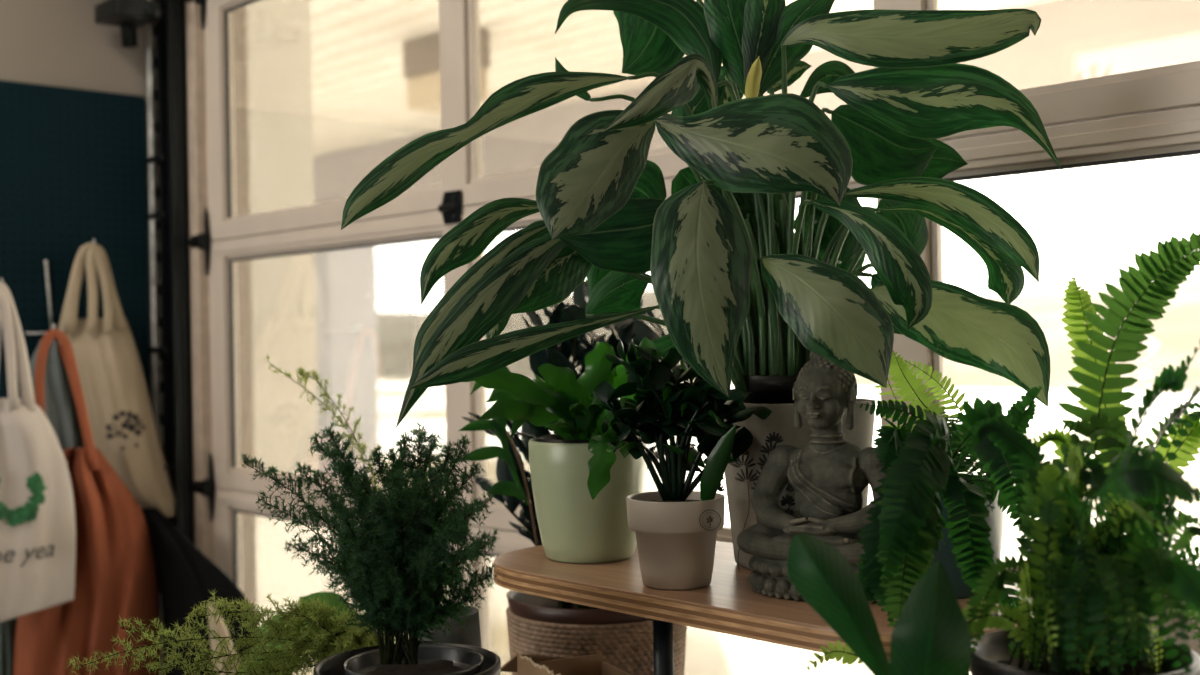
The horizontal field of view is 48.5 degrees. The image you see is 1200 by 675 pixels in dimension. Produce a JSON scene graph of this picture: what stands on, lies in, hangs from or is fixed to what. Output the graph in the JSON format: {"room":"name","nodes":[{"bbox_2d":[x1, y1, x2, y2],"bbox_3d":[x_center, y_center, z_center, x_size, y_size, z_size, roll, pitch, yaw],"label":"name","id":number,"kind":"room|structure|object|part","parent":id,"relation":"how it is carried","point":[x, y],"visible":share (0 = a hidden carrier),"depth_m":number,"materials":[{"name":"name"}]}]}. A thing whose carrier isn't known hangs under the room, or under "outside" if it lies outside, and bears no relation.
{"room":"plant shop","nodes":[
{"label":"plant shop","id":0,"kind":"room"},
{"bbox_2d":[0,0,152,407],"bbox_3d":[-3.038,-0.417,2.274,5.070,3.100,0.100,-1,0,-43],"label":"wall","id":1,"kind":"structure","parent":0,"point":[59,43],"depth_m":3.68,"materials":[{"name":"paint"}]},
{"bbox_2d":[0,80,149,397],"bbox_3d":[-2.627,0.106,2.564,3.655,1.540,0.020,-1,0,-43],"label":"wall panel","id":2,"kind":"object","parent":1,"relation":"attached to","point":[73,174],"visible":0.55,"depth_m":3.65,"materials":[{"name":"paint"}]},
{"bbox_2d":[26,324,54,334],"bbox_3d":[-1.470,-0.021,3.501,0.006,0.025,0.194,-1,0,-43],"label":"hook","id":3,"kind":"object","parent":2,"relation":"attached to","point":[27,332],"visible":0.78,"depth_m":3.51,"materials":[{"name":"metal"}]},
{"bbox_2d":[13,329,160,674],"bbox_3d":[-1.325,0.514,3.489,0.399,1.073,0.157,-1,0,-43],"label":"tote bag","id":4,"kind":"object","parent":3,"relation":"hanging from","point":[117,573],"visible":0.77,"depth_m":3.46,"materials":[{"name":"orange fabric"}]},
{"bbox_2d":[44,260,52,329],"bbox_3d":[-1.492,-0.115,3.607,0.023,0.190,0.012,-1,0,-43],"label":"rod","id":5,"kind":"object","parent":2,"relation":"attached to","point":[45,261],"visible":0.98,"depth_m":3.60,"materials":[{"name":"metal"}]},
{"bbox_3d":[-1.585,0.620,3.449,0.006,0.025,0.098,-1,0,-43],"label":"hook","id":6,"kind":"object","parent":2,"relation":"attached to","visible":0},
{"bbox_2d":[0,617,16,674],"bbox_3d":[-1.519,0.809,3.403,0.116,0.365,0.047,-1,0,-43],"label":"bag","id":7,"kind":"object","parent":6,"relation":"hanging from","point":[8,627],"visible":0.34,"depth_m":3.39,"materials":[{"name":"grey fabric"}]},
{"bbox_3d":[-1.461,-0.009,3.575,0.006,0.025,0.098,-1,0,-43],"label":"hook","id":8,"kind":"object","parent":2,"relation":"attached to","visible":0},
{"bbox_2d":[29,340,83,451],"bbox_3d":[-1.442,0.282,3.594,0.186,0.553,0.072,-1,0,-43],"label":"bag","id":9,"kind":"object","parent":8,"relation":"hanging from","point":[60,407],"visible":0.21,"depth_m":3.57,"materials":[{"name":"grey fabric"}]},
{"bbox_2d":[184,1,195,545],"bbox_3d":[0.875,-0.485,1.699,0.130,3.100,6.080,-1,0,-43],"label":"wall","id":10,"kind":"structure","parent":0,"point":[185,1],"depth_m":3.80,"materials":[{"name":"paint"}]},
{"bbox_2d":[95,0,193,674],"bbox_3d":[-1.257,-0.373,3.702,0.222,2.950,0.222,-1,0,-43],"label":"door track","id":11,"kind":"object","parent":10,"relation":"attached to","point":[164,20],"visible":0.8,"depth_m":3.76,"materials":[{"name":"metal"}]},
{"bbox_2d":[186,0,213,562],"bbox_3d":[-1.080,-0.281,3.791,0.160,2.760,0.050,-1,0,-43],"label":"trim","id":12,"kind":"structure","parent":10,"relation":"attached to","point":[196,79],"depth_m":3.73,"materials":[{"name":"paint"}]},
{"bbox_2d":[182,0,1199,674],"bbox_3d":[0.778,-0.319,1.731,0.083,2.747,5.663,-1,0,-43],"label":"garage door","id":13,"kind":"structure","parent":10,"relation":"in","point":[305,99],"depth_m":3.17,"materials":[{"name":"paint"}]},
{"bbox_3d":[-0.903,1.146,0.014,5.070,0.100,6.280,-1,0,-43],"label":"floor","id":14,"kind":"structure","parent":0,"visible":0},
{"bbox_2d":[141,508,257,674],"bbox_3d":[-1.081,0.788,3.534,0.512,0.644,0.074,-1,0,39],"label":"cloth bag","id":15,"kind":"object","parent":14,"relation":"on","point":[187,576],"visible":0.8,"depth_m":3.54,"materials":[{"name":"black fabric"}]},
{"bbox_2d":[207,602,239,674],"bbox_3d":[-0.795,0.834,2.900,0.088,0.521,0.090,-1,0,-43],"label":"wrapped bundle","id":16,"kind":"object","parent":14,"relation":"on","point":[223,631],"visible":0.44,"depth_m":2.88,"materials":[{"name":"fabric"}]},
{"bbox_2d":[493,541,1033,674],"bbox_3d":[0.203,0.692,1.723,0.370,0.770,0.800,-1,0,-43],"label":"table","id":17,"kind":"object","parent":14,"relation":"on","point":[729,604],"visible":0.32,"depth_m":1.62,"materials":[{"name":"brown wood"}]},
{"bbox_2d":[464,342,646,563],"bbox_3d":[-0.011,0.158,1.883,0.290,0.303,0.357,-1,0,8],"label":"fern","id":18,"kind":"object","parent":17,"relation":"on","point":[581,489],"visible":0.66,"depth_m":1.81,"materials":[{"name":"green plant"}]},
{"bbox_2d":[534,434,609,442],"bbox_3d":[-0.017,0.159,1.885,0.152,0.038,0.152,-1,0,-43],"label":"nursery pot","id":19,"kind":"object","parent":18,"relation":"on","point":[549,438],"depth_m":1.84,"materials":[{"name":"black plastic"}]},
{"bbox_2d":[528,438,646,563],"bbox_3d":[-0.016,0.227,1.885,0.168,0.166,0.168,-1,0,-43],"label":"pot","id":20,"kind":"object","parent":18,"relation":"on","point":[574,527],"depth_m":1.82,"materials":[{"name":"green ceramic"}]},
{"bbox_3d":[0.083,0.708,1.632,0.044,0.742,0.044,-1,0,-43],"label":"leg","id":21,"kind":"part","parent":17,"relation":"part of","materials":[{"name":"black metal"}]},
{"bbox_2d":[591,337,771,589],"bbox_3d":[0.098,0.153,1.654,0.220,0.309,0.146,-1,0,-5],"label":"potted succulent","id":22,"kind":"object","parent":17,"relation":"on","point":[676,526],"visible":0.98,"depth_m":1.64,"materials":[{"name":"green plant"}]},
{"bbox_3d":[0.046,0.141,1.649,0.086,0.128,0.009,-1,0,-25],"label":"stem","id":23,"kind":"part","parent":22,"relation":"part of","materials":[{"name":"green plant"}]},
{"bbox_3d":[0.056,0.165,1.665,0.079,0.080,0.008,-1,0,-1],"label":"stem","id":24,"kind":"part","parent":22,"relation":"part of","materials":[{"name":"green plant"}]},
{"bbox_3d":[0.065,0.118,1.644,0.076,0.172,0.025,-1,0,-43],"label":"stem","id":25,"kind":"part","parent":22,"relation":"part of","materials":[{"name":"green plant"}]},
{"bbox_3d":[0.072,0.123,1.660,0.040,0.162,0.024,-1,0,-43],"label":"stem","id":26,"kind":"part","parent":22,"relation":"part of","materials":[{"name":"green plant"}]},
{"bbox_3d":[0.072,0.150,1.663,0.040,0.106,0.008,-1,0,-6],"label":"stem","id":27,"kind":"part","parent":22,"relation":"part of","materials":[{"name":"green plant"}]},
{"bbox_3d":[0.084,0.116,1.659,0.016,0.176,0.022,-1,0,-43],"label":"stem","id":28,"kind":"part","parent":22,"relation":"part of","materials":[{"name":"green plant"}]},
{"bbox_2d":[626,491,724,589],"bbox_3d":[0.096,0.253,1.665,0.123,0.110,0.124,-1,0,-43],"label":"pot","id":29,"kind":"object","parent":22,"relation":"on","point":[676,531],"depth_m":1.62,"materials":[{"name":"beige ceramic"}]},
{"bbox_3d":[0.104,0.119,1.669,0.029,0.169,0.009,-1,0,-21],"label":"stem","id":30,"kind":"part","parent":22,"relation":"part of","materials":[{"name":"green plant"}]},
{"bbox_3d":[0.118,0.127,1.638,0.017,0.153,0.073,-1,0,-43],"label":"stem","id":31,"kind":"part","parent":22,"relation":"part of","materials":[{"name":"green plant"}]},
{"bbox_3d":[0.136,0.173,1.681,0.082,0.065,0.010,-1,0,-26],"label":"stem","id":32,"kind":"part","parent":22,"relation":"part of","materials":[{"name":"green plant"}]},
{"bbox_3d":[0.125,0.139,1.649,0.071,0.128,0.009,-1,0,28],"label":"stem","id":33,"kind":"part","parent":22,"relation":"part of","materials":[{"name":"green plant"}]},
{"bbox_3d":[0.137,0.147,1.653,0.085,0.113,0.008,-1,0,18],"label":"stem","id":34,"kind":"part","parent":22,"relation":"part of","materials":[{"name":"green plant"}]},
{"bbox_2d":[341,0,1062,570],"bbox_3d":[0.111,-0.093,1.663,0.849,0.820,0.382,-1,0,-16],"label":"potted plant","id":35,"kind":"object","parent":17,"relation":"on","point":[740,294],"visible":0.87,"depth_m":1.64,"materials":[{"name":"green plant"}]},
{"bbox_3d":[0.213,-0.040,1.750,0.061,0.230,0.015,-1,0,-27],"label":"stem","id":36,"kind":"part","parent":35,"relation":"part of","materials":[{"name":"green plant"}]},
{"bbox_3d":[0.204,-0.014,1.755,0.048,0.179,0.031,-1,0,-43],"label":"stem","id":37,"kind":"part","parent":35,"relation":"part of","materials":[{"name":"green plant"}]},
{"bbox_3d":[0.194,-0.019,1.760,0.022,0.193,0.082,-1,0,39],"label":"stem","id":38,"kind":"part","parent":35,"relation":"part of","materials":[{"name":"green plant"}]},
{"bbox_3d":[0.211,-0.111,1.747,0.016,0.372,0.047,-1,0,40],"label":"stem","id":39,"kind":"part","parent":35,"relation":"part of","materials":[{"name":"green plant"}]},
{"bbox_3d":[0.193,-0.051,1.756,0.120,0.252,0.058,-1,0,-43],"label":"stem","id":40,"kind":"part","parent":35,"relation":"part of","materials":[{"name":"green plant"}]},
{"bbox_2d":[743,375,797,403],"bbox_3d":[0.259,0.082,1.775,0.155,0.067,0.155,-1,0,-43],"label":"nursery pot","id":41,"kind":"object","parent":35,"relation":"on","point":[762,389],"depth_m":1.71,"materials":[{"name":"black plastic"}]},
{"bbox_3d":[0.230,-0.012,1.754,0.026,0.180,0.057,-1,0,20],"label":"stem","id":42,"kind":"part","parent":35,"relation":"part of","materials":[{"name":"green plant"}]},
{"bbox_3d":[0.251,-0.052,1.759,0.058,0.255,0.026,-1,0,-43],"label":"stem","id":43,"kind":"part","parent":35,"relation":"part of","materials":[{"name":"green plant"}]},
{"bbox_3d":[0.245,-0.046,1.753,0.008,0.240,0.042,-1,0,-14],"label":"stem","id":44,"kind":"part","parent":35,"relation":"part of","materials":[{"name":"green plant"}]},
{"bbox_3d":[0.246,-0.086,1.752,0.062,0.320,0.018,-1,0,-43],"label":"stem","id":45,"kind":"part","parent":35,"relation":"part of","materials":[{"name":"green plant"}]},
{"bbox_2d":[718,398,875,570],"bbox_3d":[0.261,0.199,1.775,0.210,0.232,0.210,-1,0,-43],"label":"pot","id":46,"kind":"object","parent":35,"relation":"on","point":[778,429],"depth_m":1.71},
{"bbox_3d":[0.270,-0.050,1.759,0.009,0.247,0.055,-1,0,24],"label":"stem","id":47,"kind":"part","parent":35,"relation":"part of","materials":[{"name":"green plant"}]},
{"bbox_3d":[0.265,-0.043,1.747,0.013,0.234,0.041,-1,0,-43],"label":"stem","id":48,"kind":"part","parent":35,"relation":"part of","materials":[{"name":"green plant"}]},
{"bbox_3d":[0.302,-0.050,1.754,0.036,0.247,0.083,-1,0,-43],"label":"stem","id":49,"kind":"part","parent":35,"relation":"part of","materials":[{"name":"green plant"}]},
{"bbox_3d":[0.319,-0.030,1.751,0.077,0.208,0.025,-1,0,41],"label":"stem","id":50,"kind":"part","parent":35,"relation":"part of","materials":[{"name":"green plant"}]},
{"bbox_2d":[737,352,889,603],"bbox_3d":[0.268,0.155,1.595,0.211,0.300,0.151,-1,0,30],"label":"statue","id":51,"kind":"object","parent":17,"relation":"on","point":[829,473],"visible":0.66,"depth_m":1.57,"materials":[{"name":"stone"}]},
{"bbox_2d":[855,350,1041,626],"bbox_3d":[0.402,0.177,1.486,0.221,0.345,0.434,-1,0,17],"label":"fern","id":52,"kind":"object","parent":17,"relation":"on","point":[928,511],"visible":0.88,"depth_m":1.37,"materials":[{"name":"green plant"}]},
{"bbox_2d":[927,474,1003,598],"bbox_3d":[0.412,0.236,1.600,0.144,0.132,0.144,-1,0,-43],"label":"pot","id":53,"kind":"object","parent":52,"relation":"on","point":[995,520],"depth_m":1.54,"materials":[{"name":"white ceramic"}]},
{"bbox_3d":[-0.330,0.916,2.152,0.950,0.340,1.280,-1,0,-43],"label":"bench","id":54,"kind":"object","parent":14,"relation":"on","visible":0},
{"bbox_2d":[68,355,481,674],"bbox_3d":[-0.393,0.384,1.805,0.386,0.726,0.570,-1,0,12],"label":"fern","id":55,"kind":"object","parent":54,"relation":"on","point":[350,636],"visible":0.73,"depth_m":1.67,"materials":[{"name":"green plant"}]},
{"bbox_2d":[418,606,481,647],"bbox_3d":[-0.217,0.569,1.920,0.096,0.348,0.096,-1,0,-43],"label":"pot","id":56,"kind":"object","parent":55,"relation":"on","point":[459,635],"depth_m":1.88,"materials":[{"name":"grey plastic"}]},
{"bbox_2d":[241,592,358,674],"bbox_3d":[-0.473,0.583,2.237,0.240,0.330,0.130,-1,0,22],"label":"leaf plant","id":57,"kind":"object","parent":54,"relation":"on","point":[330,598],"visible":0.15,"depth_m":2.19,"materials":[{"name":"green plant"}]},
{"bbox_2d":[241,420,500,674],"bbox_3d":[-0.255,0.417,1.499,0.306,0.654,0.208,-1,0,-1],"label":"fern","id":58,"kind":"object","parent":54,"relation":"on","point":[398,580],"visible":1,"depth_m":1.47,"materials":[{"name":"green plant"}]},
{"bbox_2d":[313,642,500,674],"bbox_3d":[-0.213,0.555,1.500,0.208,0.377,0.208,-1,0,-43],"label":"pot","id":59,"kind":"object","parent":58,"relation":"on","point":[431,658],"depth_m":1.53,"materials":[{"name":"black plastic"}]},
{"bbox_2d":[344,644,483,674],"bbox_3d":[-0.207,0.393,1.491,0.155,0.064,0.155,-1,0,-43],"label":"nursery pot","id":60,"kind":"object","parent":58,"relation":"on","point":[427,659],"depth_m":1.53,"materials":[{"name":"grey plastic"}]},
{"bbox_2d":[501,649,630,674],"bbox_3d":[-0.036,0.584,1.821,0.140,0.311,0.200,-1,0,-25],"label":"cardboard box","id":61,"kind":"object","parent":54,"relation":"on","point":[523,664],"visible":1,"depth_m":1.86,"materials":[{"name":"cardboard"}]},
{"bbox_3d":[-0.078,0.585,1.773,0.003,0.311,0.150,-1,0,-25],"label":"panel","id":62,"kind":"part","parent":61,"relation":"part of","materials":[{"name":"cardboard"}]},
{"bbox_3d":[-0.052,0.595,1.867,0.130,0.290,0.003,-1,0,-25],"label":"panel","id":63,"kind":"part","parent":61,"relation":"part of","materials":[{"name":"cardboard"}]},
{"bbox_3d":[0.037,0.599,1.828,0.003,0.280,0.150,-1,0,-25],"label":"panel","id":64,"kind":"part","parent":61,"relation":"part of","materials":[{"name":"cardboard"}]},
{"bbox_2d":[458,279,686,674],"bbox_3d":[-0.027,0.311,2.188,0.397,0.858,0.348,-1,0,-5],"label":"plant","id":65,"kind":"object","parent":54,"relation":"on","point":[537,625],"visible":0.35,"depth_m":2.09,"materials":[{"name":"green plant"}]},
{"bbox_3d":[-0.111,0.266,2.058,0.014,0.249,0.095,-1,0,29],"label":"stem","id":66,"kind":"part","parent":65,"relation":"part of","materials":[{"name":"plant"}]},
{"bbox_3d":[-0.083,0.388,2.214,0.145,0.232,0.059,-1,0,-43],"label":"stem","id":67,"kind":"part","parent":65,"relation":"part of","materials":[{"name":"green plant"}]},
{"bbox_3d":[-0.070,0.335,2.233,0.131,0.336,0.041,-1,0,-43],"label":"stem","id":68,"kind":"part","parent":65,"relation":"part of","materials":[{"name":"green plant"}]},
{"bbox_3d":[-0.069,0.261,2.191,0.012,0.483,0.057,-1,0,8],"label":"stem","id":69,"kind":"part","parent":65,"relation":"part of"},
{"bbox_3d":[-0.045,0.245,2.180,0.011,0.515,0.102,-1,0,-16],"label":"stem","id":70,"kind":"part","parent":65,"relation":"part of","materials":[{"name":"green plant"}]},
{"bbox_3d":[-0.003,0.569,2.190,0.296,0.303,0.296,-1,0,-43],"label":"pot","id":71,"kind":"part","parent":65,"relation":"part of","materials":[{"name":"brown plastic"}]},
{"bbox_2d":[506,606,686,674],"bbox_3d":[-0.002,0.591,2.190,0.299,0.299,0.299,-1,0,-43],"label":"basket","id":72,"kind":"object","parent":65,"relation":"on","point":[625,641],"depth_m":2.06,"materials":[{"name":"brown wicker"}]},
{"bbox_3d":[0.438,0.822,1.158,0.600,0.500,0.395,-1,0,-43],"label":"bench","id":73,"kind":"object","parent":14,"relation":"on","visible":0},
{"bbox_2d":[787,534,970,674],"bbox_3d":[0.240,0.376,1.227,0.148,0.400,0.256,-1,0,-11],"label":"leaves","id":74,"kind":"object","parent":73,"relation":"on","point":[931,633],"visible":1,"depth_m":1.17,"materials":[{"name":"green plant"}]},
{"bbox_2d":[961,232,1199,674],"bbox_3d":[0.449,0.236,1.243,0.251,0.671,0.405,-1,0,27],"label":"fern","id":75,"kind":"object","parent":73,"relation":"on","point":[1095,590],"visible":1,"depth_m":1.22,"materials":[{"name":"green plant"}]},
{"bbox_2d":[970,628,1199,674],"bbox_3d":[0.449,0.431,1.240,0.206,0.281,0.206,-1,0,-43],"label":"pot","id":76,"kind":"object","parent":75,"relation":"on","point":[992,653],"depth_m":1.23,"materials":[{"name":"grey ceramic"}]},
{"label":"outside","id":77,"kind":"structure","parent":0,"visible":0},
{"bbox_2d":[691,385,1199,674],"bbox_3d":[30.195,0.813,34.992,88.130,0.280,130.000,-1,0,-43],"label":"ground","id":78,"kind":"structure","parent":77,"point":[748,656],"depth_m":10.95,"materials":[{"name":"white"}]},
{"bbox_3d":[-2.320,0.075,11.912,0.500,2.330,0.432,-1,0,-43],"label":"pillar","id":79,"kind":"structure","parent":78,"relation":"on","visible":0},
{"bbox_2d":[742,0,1199,119],"bbox_3d":[1.262,-1.417,8.039,0.250,0.550,22.000,-1,0,-43],"label":"window pane","id":80,"kind":"structure","parent":79,"relation":"on","point":[1074,40],"depth_m":6.61,"materials":[{"name":"glass"}]},
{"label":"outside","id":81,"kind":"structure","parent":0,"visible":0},
{"bbox_2d":[687,274,1199,392],"bbox_3d":[26.720,-1.247,26.313,27.000,4.122,118.000,-1,0,-43],"label":"hillside","id":82,"kind":"structure","parent":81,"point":[1176,335],"depth_m":28.81,"materials":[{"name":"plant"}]},
{"bbox_3d":[-1.300,-0.212,5.228,0.300,2.870,0.202,-1,0,-43],"label":"porch column","id":83,"kind":"structure","parent":0,"visible":0},
{"bbox_2d":[721,0,1048,65],"bbox_3d":[-0.088,-1.744,6.784,5.429,0.150,22.000,-1,0,-43],"label":"soffit","id":84,"kind":"structure","parent":83,"relation":"on","point":[838,5],"depth_m":6.81,"materials":[{"name":"white paint"}]},
{"bbox_3d":[-1.399,-0.253,3.637,0.006,0.025,0.098,-1,0,-43],"label":"hook","id":85,"kind":"object","parent":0,"visible":0},
{"bbox_2d":[58,243,175,516],"bbox_3d":[-1.305,0.128,3.651,0.343,0.768,0.073,-1,0,-43],"label":"tote bag","id":86,"kind":"object","parent":85,"relation":"hanging from","point":[123,425],"visible":0.87,"depth_m":3.62,"materials":[{"name":"fabric"}]},
{"bbox_3d":[-1.559,-0.132,3.376,0.006,0.025,0.258,-1,0,-43],"label":"hook","id":87,"kind":"object","parent":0,"visible":0},
{"bbox_2d":[0,282,75,621],"bbox_3d":[-1.409,0.285,3.260,0.272,0.840,0.076,-1,0,-43],"label":"tote bag","id":88,"kind":"object","parent":87,"relation":"hanging from","point":[38,522],"visible":1,"depth_m":3.25,"materials":[{"name":"white fabric"}]}
]}

